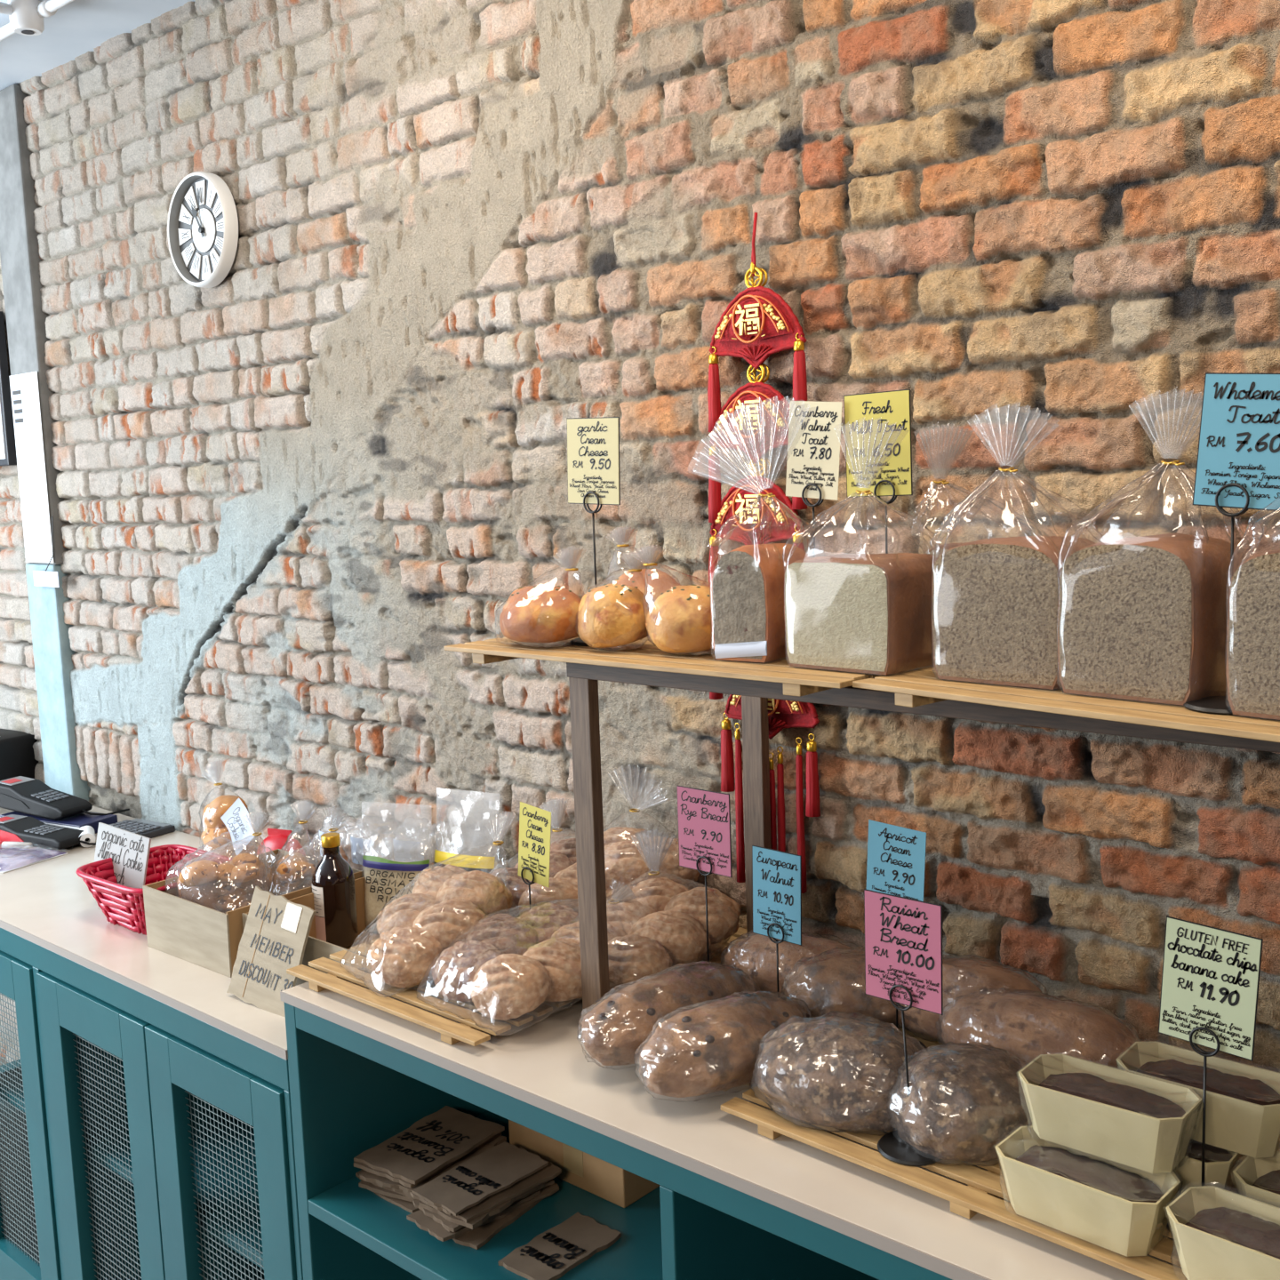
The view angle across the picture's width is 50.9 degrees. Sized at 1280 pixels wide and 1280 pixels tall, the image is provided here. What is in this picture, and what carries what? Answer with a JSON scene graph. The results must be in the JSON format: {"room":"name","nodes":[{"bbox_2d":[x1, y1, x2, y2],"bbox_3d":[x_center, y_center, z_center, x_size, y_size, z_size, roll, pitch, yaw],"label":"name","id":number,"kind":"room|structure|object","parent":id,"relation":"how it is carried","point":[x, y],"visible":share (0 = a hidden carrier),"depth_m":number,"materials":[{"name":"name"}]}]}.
{"room":"food shop","nodes":[
{"label":"food shop","id":0,"kind":"room"},
{"bbox_2d":[0,1056,8,1065],"bbox_3d":[-2.138,1.717,0.911,6.600,0.060,5.300,4,9,42],"label":"floor","id":1,"kind":"structure","parent":0,"point":[0,1057],"depth_m":4.11,"materials":[{"name":"tile"}]},
{"bbox_2d":[0,927,303,1279],"bbox_3d":[-1.155,0.954,2.961,2.250,0.884,0.555,4,9,42],"label":"base cabinet","id":2,"kind":"object","parent":1,"relation":"on","point":[141,1138],"visible":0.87,"depth_m":2.40,"materials":[{"name":"teal paint"}]},
{"bbox_2d":[0,1065,263,1270],"bbox_3d":[-0.773,0.949,2.635,1.212,0.025,0.485,4,9,42],"label":"shelf","id":3,"kind":"object","parent":2,"relation":"attached to","point":[191,1096],"depth_m":2.48,"materials":[{"name":"teal paint"}]},
{"bbox_2d":[0,806,287,1060],"bbox_3d":[-1.166,0.507,2.909,2.252,0.015,0.560,4,9,42],"label":"countertop","id":4,"kind":"structure","parent":2,"relation":"on","point":[46,904],"depth_m":2.44,"materials":[{"name":"stone"}]},
{"bbox_2d":[0,814,95,850],"bbox_3d":[-1.375,0.448,3.164,0.324,0.053,0.155,2,8,28],"label":"card terminal","id":5,"kind":"object","parent":4,"relation":"on","point":[13,828],"visible":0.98,"depth_m":3.12,"materials":[{"name":"black plastic"}]},
{"bbox_2d":[0,810,117,833],"bbox_3d":[-1.429,0.444,3.304,0.290,0.030,0.112,2,8,28],"label":"notebook","id":6,"kind":"object","parent":4,"relation":"on","point":[76,821],"visible":0.34,"depth_m":3.25,"materials":[{"name":"blue plastic"}]},
{"bbox_2d":[0,776,129,820],"bbox_3d":[-1.447,0.391,3.310,0.339,0.082,0.141,0,7,16],"label":"card terminal","id":7,"kind":"object","parent":6,"relation":"on","point":[24,795],"visible":1,"depth_m":3.29,"materials":[{"name":"black plastic"}]},
{"bbox_2d":[75,844,232,935],"bbox_3d":[-0.917,0.480,2.571,0.271,0.104,0.231,4,9,40],"label":"woven basket","id":8,"kind":"object","parent":4,"relation":"on","point":[100,877],"visible":0.56,"depth_m":2.55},
{"bbox_2d":[93,822,151,899],"bbox_3d":[-1.011,0.438,2.617,0.163,0.151,0.028,2,8,32],"label":"card","id":9,"kind":"object","parent":8,"relation":"in","point":[129,852],"visible":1,"depth_m":2.61,"materials":[{"name":"grey"}]},
{"bbox_2d":[142,848,363,977],"bbox_3d":[-0.694,0.486,2.434,0.267,0.112,0.285,4,9,40],"label":"cardboard box","id":10,"kind":"object","parent":4,"relation":"on","point":[200,935],"visible":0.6,"depth_m":2.33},
{"bbox_2d":[179,810,278,913],"bbox_3d":[-0.725,0.425,2.386,0.146,0.235,0.161,-9,10,-43],"label":"bag","id":11,"kind":"object","parent":10,"relation":"in","point":[243,868],"visible":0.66,"depth_m":2.39,"materials":[{"name":"orange"}]},
{"bbox_2d":[226,886,316,1016],"bbox_3d":[-0.585,0.493,2.131,0.163,0.176,0.065,4,9,39],"label":"cardboard sign","id":12,"kind":"object","parent":4,"relation":"on","point":[274,940],"visible":0.9,"depth_m":2.13,"materials":[{"name":"brown"}]},
{"bbox_2d":[241,877,380,985],"bbox_3d":[-0.447,0.501,2.267,0.315,0.105,0.300,4,9,41],"label":"cardboard box","id":13,"kind":"object","parent":4,"relation":"on","point":[316,948],"visible":0.2,"depth_m":2.34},
{"bbox_2d":[311,832,358,948],"bbox_3d":[-0.540,0.440,2.373,0.075,0.199,0.074,-6,8,-30],"label":"syrup bottle","id":14,"kind":"object","parent":13,"relation":"in","point":[333,887],"visible":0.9,"depth_m":2.35,"materials":[{"name":"brown glass"}]},
{"bbox_2d":[362,855,431,933],"bbox_3d":[-0.437,0.412,2.415,0.143,0.238,0.059,2,8,30],"label":"bag","id":15,"kind":"object","parent":13,"relation":"in","point":[385,878],"visible":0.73,"depth_m":2.40,"materials":[{"name":"beige plastic"}]},
{"bbox_2d":[283,1001,952,1279],"bbox_3d":[0.411,1.028,1.562,1.948,0.975,0.555,4,9,42],"label":"base cabinet","id":16,"kind":"object","parent":1,"relation":"on","point":[351,1092],"visible":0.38,"depth_m":1.83,"materials":[{"name":"teal paint"}]},
{"bbox_2d":[373,1192,419,1213],"bbox_3d":[-0.307,0.801,2.022,0.127,0.005,0.187,5,10,44],"label":"cardboard sign","id":17,"kind":"object","parent":16,"relation":"on","point":[409,1206],"visible":0.19,"depth_m":1.94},
{"bbox_3d":[-0.307,0.794,2.036,0.134,0.004,0.184,3,9,37],"label":"cardboard sign","id":18,"kind":"object","parent":17,"relation":"on","visible":0},
{"bbox_2d":[358,1180,413,1202],"bbox_3d":[-0.315,0.790,2.028,0.123,0.006,0.195,2,8,29],"label":"cardboard sign","id":19,"kind":"object","parent":18,"relation":"on","point":[371,1187],"visible":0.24,"depth_m":1.95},
{"bbox_2d":[355,1140,506,1199],"bbox_3d":[-0.314,0.783,2.031,0.132,0.005,0.196,3,9,34],"label":"paper bag","id":20,"kind":"object","parent":19,"relation":"on","point":[357,1173],"visible":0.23,"depth_m":1.95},
{"bbox_2d":[363,1135,502,1196],"bbox_3d":[-0.308,0.778,2.023,0.113,0.005,0.202,2,8,29],"label":"paper bag","id":21,"kind":"object","parent":20,"relation":"on","point":[375,1183],"visible":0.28,"depth_m":1.93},
{"bbox_2d":[359,1135,506,1192],"bbox_3d":[-0.308,0.773,2.012,0.137,0.006,0.188,2,8,28],"label":"paper bag","id":22,"kind":"object","parent":21,"relation":"on","point":[366,1176],"visible":0.26,"depth_m":1.96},
{"bbox_2d":[424,1132,501,1181],"bbox_3d":[-0.308,0.764,2.032,0.115,0.006,0.179,3,9,37],"label":"cardboard sign","id":23,"kind":"object","parent":22,"relation":"on","point":[476,1148],"visible":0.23,"depth_m":2.02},
{"bbox_2d":[353,1133,498,1188],"bbox_3d":[-0.317,0.760,2.015,0.120,0.006,0.190,3,9,34],"label":"paper bag","id":24,"kind":"object","parent":23,"relation":"on","point":[361,1165],"visible":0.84,"depth_m":1.94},
{"bbox_2d":[353,1105,504,1184],"bbox_3d":[-0.313,0.754,2.015,0.129,0.006,0.193,3,9,36],"label":"paper bag","id":25,"kind":"object","parent":24,"relation":"on","point":[444,1136],"visible":1,"depth_m":2.00,"materials":[{"name":"brown"}]},
{"bbox_2d":[307,1111,663,1279],"bbox_3d":[-0.048,0.817,1.934,0.692,0.022,0.540,4,9,42],"label":"shelf","id":26,"kind":"object","parent":16,"relation":"attached to","point":[382,1227],"depth_m":1.87,"materials":[{"name":"teal paint"}]},
{"bbox_2d":[452,1197,544,1249],"bbox_3d":[-0.212,0.809,1.921,0.101,0.006,0.184,3,9,34],"label":"cardboard sign","id":27,"kind":"object","parent":16,"relation":"on","point":[481,1236],"visible":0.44,"depth_m":1.86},
{"bbox_2d":[451,1183,559,1239],"bbox_3d":[-0.214,0.803,1.929,0.189,0.004,0.096,-8,9,-40],"label":"cardboard sign","id":28,"kind":"object","parent":27,"relation":"on","point":[548,1190],"visible":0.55,"depth_m":1.93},
{"bbox_2d":[406,1189,540,1241],"bbox_3d":[-0.233,0.801,1.910,0.177,0.005,0.091,-8,10,-42],"label":"paper bag","id":29,"kind":"object","parent":28,"relation":"on","point":[424,1222],"visible":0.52,"depth_m":1.86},
{"bbox_2d":[412,1179,554,1231],"bbox_3d":[-0.226,0.792,1.933,0.183,0.005,0.105,-8,9,-41],"label":"paper bag","id":30,"kind":"object","parent":29,"relation":"on","point":[552,1181],"visible":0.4,"depth_m":1.91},
{"bbox_2d":[418,1184,543,1231],"bbox_3d":[-0.225,0.789,1.909,0.162,0.006,0.088,-8,10,-42],"label":"paper bag","id":31,"kind":"object","parent":30,"relation":"on","point":[446,1224],"visible":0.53,"depth_m":1.85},
{"bbox_2d":[418,1177,554,1229],"bbox_3d":[-0.217,0.782,1.913,0.104,0.006,0.169,4,9,38],"label":"paper bag","id":32,"kind":"object","parent":31,"relation":"on","point":[480,1220],"visible":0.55,"depth_m":1.85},
{"bbox_2d":[452,1146,561,1223],"bbox_3d":[-0.208,0.775,1.921,0.179,0.004,0.105,-9,10,-44],"label":"paper bag","id":33,"kind":"object","parent":32,"relation":"on","point":[551,1171],"visible":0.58,"depth_m":1.89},
{"bbox_2d":[410,1146,493,1215],"bbox_3d":[-0.237,0.770,1.921,0.090,0.005,0.166,4,9,40],"label":"cardboard sign","id":34,"kind":"object","parent":33,"relation":"on","point":[438,1208],"visible":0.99,"depth_m":1.86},
{"bbox_2d":[411,1141,548,1215],"bbox_3d":[-0.226,0.765,1.918,0.099,0.005,0.180,4,9,42],"label":"paper bag","id":35,"kind":"object","parent":34,"relation":"on","point":[463,1187],"visible":1,"depth_m":1.91,"materials":[{"name":"brown"}]},
{"bbox_2d":[498,1212,620,1279],"bbox_3d":[-0.106,0.819,1.812,0.090,0.007,0.153,4,9,42],"label":"paper bag","id":36,"kind":"object","parent":16,"relation":"on","point":[556,1251],"visible":1,"depth_m":1.81,"materials":[{"name":"brown"}]},
{"bbox_2d":[508,1120,660,1207],"bbox_3d":[-0.041,0.709,2.060,0.240,0.160,0.220,4,9,42],"label":"cardboard box","id":37,"kind":"object","parent":16,"relation":"on","point":[616,1185],"visible":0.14,"depth_m":1.96,"materials":[{"name":"brown"}]},
{"bbox_2d":[280,917,1245,1279],"bbox_3d":[0.394,0.537,1.501,1.948,0.014,0.562,4,9,42],"label":"countertop","id":38,"kind":"structure","parent":16,"relation":"on","point":[543,1065],"depth_m":1.46,"materials":[{"name":"stone"}]},
{"bbox_2d":[286,937,582,1046],"bbox_3d":[-0.265,0.488,1.944,0.419,0.019,0.293,4,9,42],"label":"tray","id":39,"kind":"object","parent":38,"relation":"on","point":[337,979],"visible":0.46,"depth_m":1.84,"materials":[{"name":"brown wood"}]},
{"bbox_2d":[339,812,517,997],"bbox_3d":[-0.285,0.379,1.993,0.225,0.185,0.334,4,9,42],"label":"bread","id":40,"kind":"object","parent":39,"relation":"on","point":[417,926],"visible":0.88,"depth_m":1.92,"materials":[{"name":"orange food"}]},
{"bbox_2d":[416,880,636,1035],"bbox_3d":[-0.139,0.421,1.876,0.311,0.120,0.248,-9,10,-44],"label":"bread","id":41,"kind":"object","parent":39,"relation":"on","point":[508,965],"visible":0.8,"depth_m":1.81,"materials":[{"name":"orange food"}]},
{"bbox_2d":[520,866,535,909],"bbox_3d":[-0.164,0.401,2.016,0.072,0.128,0.072,4,9,42],"label":"card stand","id":42,"kind":"object","parent":39,"relation":"on","point":[529,868],"visible":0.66,"depth_m":2.01,"materials":[{"name":"black metal"}]},
{"bbox_2d":[518,801,551,887],"bbox_3d":[-0.157,0.303,1.993,0.078,0.122,0.001,4,9,42],"label":"price card","id":43,"kind":"object","parent":42,"relation":"attached to","point":[534,822],"visible":1,"depth_m":1.99,"materials":[{"name":"yellow paper"}]},
{"bbox_2d":[571,831,740,993],"bbox_3d":[0.007,0.382,1.916,0.214,0.216,0.259,4,9,42],"label":"bread","id":44,"kind":"object","parent":38,"relation":"on","point":[665,926],"visible":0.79,"depth_m":1.89,"materials":[{"name":"orange food"}]},
{"bbox_2d":[576,960,759,1069],"bbox_3d":[0.038,0.457,1.687,0.279,0.086,0.126,-7,9,-37],"label":"loaf","id":45,"kind":"object","parent":38,"relation":"on","point":[612,1031],"visible":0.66,"depth_m":1.63,"materials":[{"name":"brown food"}]},
{"bbox_2d":[671,927,747,969],"bbox_3d":[0.043,0.465,2.047,0.394,0.019,0.217,4,9,42],"label":"tray","id":46,"kind":"object","parent":38,"relation":"on","point":[741,931],"visible":0.02,"depth_m":2.00,"materials":[{"name":"brown wood"}]},
{"bbox_2d":[488,798,608,917],"bbox_3d":[-0.120,0.351,2.140,0.226,0.184,0.244,4,9,42],"label":"bread","id":47,"kind":"object","parent":46,"relation":"on","point":[563,884],"visible":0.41,"depth_m":2.09,"materials":[{"name":"orange food"}]},
{"bbox_2d":[603,766,699,903],"bbox_3d":[-0.010,0.324,2.106,0.208,0.247,0.163,4,9,42],"label":"bread","id":48,"kind":"object","parent":46,"relation":"on","point":[624,863],"visible":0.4,"depth_m":2.06,"materials":[{"name":"orange food"}]},
{"bbox_2d":[633,990,813,1101],"bbox_3d":[0.101,0.467,1.589,0.241,0.086,0.136,-6,8,-32],"label":"loaf","id":49,"kind":"object","parent":38,"relation":"on","point":[712,1047],"visible":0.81,"depth_m":1.54,"materials":[{"name":"brown food"}]},
{"bbox_2d":[566,662,1279,1018],"bbox_3d":[0.600,0.292,1.361,1.504,0.493,0.374,4,9,42],"label":"display rack","id":50,"kind":"object","parent":38,"relation":"on","point":[583,678],"visible":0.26,"depth_m":1.69,"materials":[{"name":"brown wood"}]},
{"bbox_2d":[444,635,880,696],"bbox_3d":[0.096,0.013,1.662,0.604,0.019,0.367,4,9,42],"label":"tray","id":51,"kind":"object","parent":50,"relation":"on","point":[799,682],"visible":0.22,"depth_m":1.52,"materials":[{"name":"brown wood"}]},
{"bbox_2d":[495,546,584,647],"bbox_3d":[-0.123,-0.056,1.690,0.109,0.124,0.125,-5,8,-25],"label":"bun","id":52,"kind":"object","parent":51,"relation":"on","point":[536,616],"visible":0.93,"depth_m":1.66,"materials":[{"name":"orange food"}]},
{"bbox_2d":[570,491,602,646],"bbox_3d":[-0.056,-0.091,1.693,0.072,0.191,0.072,4,9,42],"label":"card stand","id":53,"kind":"object","parent":51,"relation":"on","point":[580,643],"visible":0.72,"depth_m":1.69,"materials":[{"name":"black metal"}]},
{"bbox_2d":[566,416,620,504],"bbox_3d":[-0.059,-0.223,1.675,0.094,0.110,0.002,4,9,42],"label":"price card","id":54,"kind":"object","parent":53,"relation":"attached to","point":[593,444],"visible":1,"depth_m":1.67,"materials":[{"name":"yellow"}]},
{"bbox_2d":[575,552,653,650],"bbox_3d":[-0.031,-0.048,1.629,0.103,0.117,0.096,4,9,42],"label":"bun","id":55,"kind":"object","parent":51,"relation":"on","point":[611,617],"visible":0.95,"depth_m":1.59,"materials":[{"name":"orange food"}]},
{"bbox_2d":[632,544,714,655],"bbox_3d":[0.058,-0.049,1.571,0.104,0.127,0.110,-5,8,-26],"label":"bun","id":56,"kind":"object","parent":51,"relation":"on","point":[678,622],"visible":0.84,"depth_m":1.53,"materials":[{"name":"orange food"}]},
{"bbox_2d":[707,400,821,663],"bbox_3d":[0.139,-0.127,1.518,0.141,0.290,0.137,-4,7,-15],"label":"loaf","id":57,"kind":"object","parent":51,"relation":"on","point":[747,598],"visible":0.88,"depth_m":1.48,"materials":[{"name":"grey food"}]},
{"bbox_2d":[801,483,823,557],"bbox_3d":[0.205,-0.087,1.580,0.072,0.193,0.072,4,9,42],"label":"card stand","id":58,"kind":"object","parent":51,"relation":"on","point":[820,500],"visible":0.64,"depth_m":1.57,"materials":[{"name":"black metal"}]},
{"bbox_2d":[785,400,842,500],"bbox_3d":[0.201,-0.220,1.561,0.081,0.116,0.001,4,9,42],"label":"price card","id":59,"kind":"object","parent":58,"relation":"attached to","point":[813,448],"visible":1,"depth_m":1.56,"materials":[{"name":"beige paper"}]},
{"bbox_2d":[782,418,941,675],"bbox_3d":[0.236,-0.103,1.418,0.143,0.260,0.122,5,10,44],"label":"loaf","id":60,"kind":"object","parent":51,"relation":"on","point":[859,613],"visible":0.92,"depth_m":1.38,"materials":[{"name":"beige food"}]},
{"bbox_2d":[873,480,896,553],"bbox_3d":[0.279,-0.083,1.520,0.072,0.195,0.072,4,9,42],"label":"card stand","id":61,"kind":"object","parent":51,"relation":"on","point":[893,498],"visible":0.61,"depth_m":1.51,"materials":[{"name":"black metal"}]},
{"bbox_2d":[843,389,912,497],"bbox_3d":[0.267,-0.219,1.510,0.086,0.116,0.002,3,9,42],"label":"price card","id":62,"kind":"object","parent":61,"relation":"attached to","point":[892,407],"visible":0.89,"depth_m":1.51,"materials":[{"name":"yellow"}]},
{"bbox_2d":[852,666,1279,742],"bbox_3d":[0.625,0.062,1.125,0.367,0.019,0.854,-8,9,-40],"label":"tray","id":63,"kind":"object","parent":50,"relation":"on","point":[920,687],"visible":0.36,"depth_m":1.18,"materials":[{"name":"brown wood"}]},
{"bbox_2d":[929,404,1108,690],"bbox_3d":[0.369,-0.096,1.300,0.152,0.266,0.121,5,10,45],"label":"loaf","id":64,"kind":"object","parent":63,"relation":"on","point":[995,601],"visible":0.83,"depth_m":1.27,"materials":[{"name":"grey food"}]},
{"bbox_2d":[1056,388,1253,706],"bbox_3d":[0.459,-0.087,1.196,0.128,0.269,0.138,-8,9,-42],"label":"loaf","id":65,"kind":"object","parent":63,"relation":"on","point":[1141,619],"visible":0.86,"depth_m":1.16,"materials":[{"name":"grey food"}]},
{"bbox_2d":[1183,482,1249,715],"bbox_3d":[0.489,-0.036,1.113,0.072,0.187,0.072,4,9,42],"label":"card stand","id":66,"kind":"object","parent":63,"relation":"on","point":[1215,705],"visible":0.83,"depth_m":1.11,"materials":[{"name":"black metal"}]},
{"bbox_2d":[1192,372,1279,511],"bbox_3d":[0.494,-0.161,1.089,0.090,0.115,0.002,4,9,42],"label":"price card","id":67,"kind":"object","parent":66,"relation":"attached to","point":[1239,440],"visible":1,"depth_m":1.09,"materials":[{"name":"blue"}]},
{"bbox_2d":[1224,496,1279,720],"bbox_3d":[0.556,-0.073,1.067,0.125,0.267,0.138,-8,9,-41],"label":"loaf","id":68,"kind":"object","parent":63,"relation":"on","point":[1252,680],"visible":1,"depth_m":1.07,"materials":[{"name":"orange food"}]},
{"bbox_2d":[720,1024,1279,1279],"bbox_3d":[0.422,0.530,1.416,0.604,0.019,0.331,5,10,44],"label":"tray","id":69,"kind":"object","parent":38,"relation":"on","point":[980,1195],"visible":0.3,"depth_m":1.34,"materials":[{"name":"brown wood"}]},
{"bbox_2d":[751,1010,924,1135],"bbox_3d":[0.227,0.469,1.488,0.215,0.097,0.158,1,8,24],"label":"loaf","id":70,"kind":"object","parent":69,"relation":"on","point":[839,1072],"visible":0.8,"depth_m":1.44,"materials":[{"name":"brown food"}]},
{"bbox_2d":[877,984,941,1166],"bbox_3d":[0.279,0.441,1.383,0.072,0.176,0.072,4,9,42],"label":"card stand","id":71,"kind":"object","parent":69,"relation":"on","point":[895,1149],"visible":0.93,"depth_m":1.38,"materials":[{"name":"black metal"}]},
{"bbox_2d":[864,888,943,1015],"bbox_3d":[0.268,0.318,1.374,0.090,0.114,0.002,4,9,42],"label":"price card","id":72,"kind":"object","parent":71,"relation":"attached to","point":[903,936],"visible":1,"depth_m":1.37,"materials":[{"name":"pink"}]},
{"bbox_2d":[896,1004,927,1052],"bbox_3d":[0.308,0.402,1.616,0.072,0.192,0.072,4,9,42],"label":"card stand","id":73,"kind":"object","parent":69,"relation":"on","point":[916,1044],"visible":0.02,"depth_m":1.62,"materials":[{"name":"black metal"}]},
{"bbox_2d":[866,819,926,901],"bbox_3d":[0.303,0.274,1.599,0.083,0.112,0.001,4,9,42],"label":"price card","id":74,"kind":"object","parent":73,"relation":"attached to","point":[896,854],"visible":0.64,"depth_m":1.60,"materials":[{"name":"blue paper"}]},
{"bbox_2d":[886,1041,1031,1166],"bbox_3d":[0.343,0.476,1.414,0.173,0.096,0.158,-4,7,-13],"label":"loaf","id":75,"kind":"object","parent":69,"relation":"on","point":[962,1102],"visible":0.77,"depth_m":1.36,"materials":[{"name":"brown food"}]},
{"bbox_2d":[893,954,1048,1043],"bbox_3d":[0.408,0.442,1.673,0.216,0.094,0.139,3,9,37],"label":"loaf","id":76,"kind":"object","parent":69,"relation":"on","point":[960,976],"visible":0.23,"depth_m":1.64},
{"bbox_2d":[935,987,1141,1068],"bbox_3d":[0.467,0.457,1.563,0.247,0.088,0.138,3,9,36],"label":"loaf","id":77,"kind":"object","parent":69,"relation":"on","point":[1028,1027],"visible":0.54,"depth_m":1.53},
{"bbox_2d":[994,1125,1183,1256],"bbox_3d":[0.412,0.509,1.247,0.160,0.062,0.084,5,10,44],"label":"cake","id":78,"kind":"object","parent":69,"relation":"on","point":[1116,1207],"visible":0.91,"depth_m":1.22,"materials":[{"name":"paper"}]},
{"bbox_2d":[1016,1053,1202,1173],"bbox_3d":[0.441,0.445,1.269,0.161,0.062,0.086,4,9,41],"label":"cake","id":79,"kind":"object","parent":78,"relation":"on","point":[1134,1120],"visible":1,"depth_m":1.25,"materials":[{"name":"paper"}]},
{"bbox_2d":[1166,1026,1220,1228],"bbox_3d":[0.516,0.444,1.231,0.072,0.190,0.072,4,9,42],"label":"card stand","id":80,"kind":"object","parent":69,"relation":"on","point":[1196,1048],"visible":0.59,"depth_m":1.23,"materials":[{"name":"black metal"}]},
{"bbox_2d":[1158,915,1263,1061],"bbox_3d":[0.513,0.313,1.213,0.090,0.118,0.002,4,9,42],"label":"price card","id":81,"kind":"object","parent":80,"relation":"attached to","point":[1211,975],"visible":1,"depth_m":1.21,"materials":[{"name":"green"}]},
{"bbox_2d":[1172,1139,1247,1199],"bbox_3d":[0.501,0.499,1.307,0.162,0.062,0.086,4,9,42],"label":"cake","id":82,"kind":"object","parent":69,"relation":"on","point":[1219,1162],"visible":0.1,"depth_m":1.25,"materials":[{"name":"paper"}]},
{"bbox_2d":[1115,1041,1279,1158],"bbox_3d":[0.543,0.439,1.289,0.161,0.062,0.085,4,9,41],"label":"cake","id":83,"kind":"object","parent":82,"relation":"on","point":[1243,1108],"visible":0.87,"depth_m":1.26,"materials":[{"name":"paper"}]},
{"bbox_2d":[1163,1185,1279,1279],"bbox_3d":[0.528,0.520,1.129,0.160,0.062,0.084,5,10,45],"label":"cake","id":84,"kind":"object","parent":69,"relation":"on","point":[1218,1234],"visible":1,"depth_m":1.14,"materials":[{"name":"paper"}]},
{"bbox_3d":[0.154,0.495,1.773,0.217,0.019,0.409,4,9,42],"label":"tray","id":85,"kind":"object","parent":38,"relation":"on","visible":0},
{"bbox_2d":[696,856,711,965],"bbox_3d":[0.092,0.395,1.837,0.072,0.206,0.072,4,9,42],"label":"card stand","id":86,"kind":"object","parent":85,"relation":"on","point":[705,874],"visible":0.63,"depth_m":1.83,"materials":[{"name":"black metal"}]},
{"bbox_2d":[676,784,732,877],"bbox_3d":[0.086,0.259,1.821,0.092,0.114,0.002,4,9,42],"label":"price card","id":87,"kind":"object","parent":86,"relation":"attached to","point":[703,816],"visible":1,"depth_m":1.82,"materials":[{"name":"pink"}]},
{"bbox_2d":[767,922,784,998],"bbox_3d":[0.180,0.435,1.761,0.072,0.136,0.072,4,9,42],"label":"card stand","id":88,"kind":"object","parent":85,"relation":"on","point":[776,941],"visible":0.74,"depth_m":1.76,"materials":[{"name":"black metal"}]},
{"bbox_2d":[752,845,801,945],"bbox_3d":[0.177,0.331,1.747,0.078,0.120,0.002,6,10,42],"label":"price card","id":89,"kind":"object","parent":88,"relation":"attached to","point":[777,875],"visible":1,"depth_m":1.75,"materials":[{"name":"blue"}]},
{"bbox_2d":[720,929,862,997],"bbox_3d":[0.215,0.436,1.835,0.227,0.078,0.129,2,8,32],"label":"loaf","id":90,"kind":"object","parent":85,"relation":"on","point":[756,956],"visible":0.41,"depth_m":1.81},
{"bbox_2d":[780,946,895,1029],"bbox_3d":[0.274,0.444,1.739,0.187,0.082,0.149,-2,7,2],"label":"loaf","id":91,"kind":"object","parent":85,"relation":"on","point":[832,981],"visible":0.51,"depth_m":1.70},
{"bbox_2d":[0,0,195,90],"bbox_3d":[-2.232,-1.051,0.568,6.600,0.078,5.300,4,9,42],"label":"ceiling","id":92,"kind":"structure","parent":0,"point":[78,27],"depth_m":2.98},
{"bbox_2d":[0,0,1279,1072],"bbox_3d":[-0.490,0.007,2.624,6.580,2.800,0.048,4,9,42],"label":"wall","id":93,"kind":"structure","parent":0,"point":[468,230],"depth_m":2.14,"materials":[{"name":"brick"}]},
{"bbox_2d":[9,371,53,562],"bbox_3d":[-1.576,-0.443,3.482,0.158,0.485,0.003,4,9,42],"label":"paper notice","id":94,"kind":"object","parent":93,"relation":"attached to","point":[24,387],"visible":1,"depth_m":3.48,"materials":[{"name":"white"}]},
{"bbox_2d":[0,83,68,564],"bbox_3d":[-1.560,-0.793,3.475,0.165,1.190,0.080,4,9,42],"label":"pillar","id":95,"kind":"structure","parent":93,"relation":"attached to","point":[26,319],"depth_m":3.40,"materials":[{"name":"paint"}]},
{"bbox_2d":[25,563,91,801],"bbox_3d":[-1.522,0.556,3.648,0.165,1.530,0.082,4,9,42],"label":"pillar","id":96,"kind":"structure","parent":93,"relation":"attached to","point":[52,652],"depth_m":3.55,"materials":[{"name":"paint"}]},
{"bbox_2d":[167,171,238,287],"bbox_3d":[-0.922,-0.863,2.833,0.234,0.234,0.034,4,9,42],"label":"wall clock","id":97,"kind":"object","parent":93,"relation":"attached to","point":[203,221],"visible":1,"depth_m":2.83,"materials":[{"name":"white"}]},
{"bbox_2d":[707,212,820,893],"bbox_3d":[0.171,-0.113,1.953,0.197,0.985,0.031,4,9,42],"label":"hanging ornament","id":98,"kind":"object","parent":93,"relation":"hanging from","point":[757,324],"visible":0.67,"depth_m":1.93,"materials":[{"name":"fabric"}]},
{"bbox_2d":[718,391,788,435],"bbox_3d":[0.159,-0.324,1.924,0.134,0.063,0.014,4,9,42],"label":"ornament","id":99,"kind":"object","parent":98,"relation":"on","point":[740,406],"depth_m":1.91,"materials":[{"name":"red fabric"}]},
{"bbox_2d":[718,484,791,527],"bbox_3d":[0.160,-0.193,1.943,0.134,0.063,0.014,4,9,42],"label":"ornament","id":100,"kind":"object","parent":98,"relation":"on","point":[740,496],"depth_m":1.93,"materials":[{"name":"red fabric"}]},
{"bbox_2d":[717,295,792,341],"bbox_3d":[0.157,-0.456,1.905,0.134,0.063,0.014,4,9,42],"label":"ornament","id":101,"kind":"object","parent":98,"relation":"on","point":[747,317],"depth_m":1.89,"materials":[{"name":"red fabric"}]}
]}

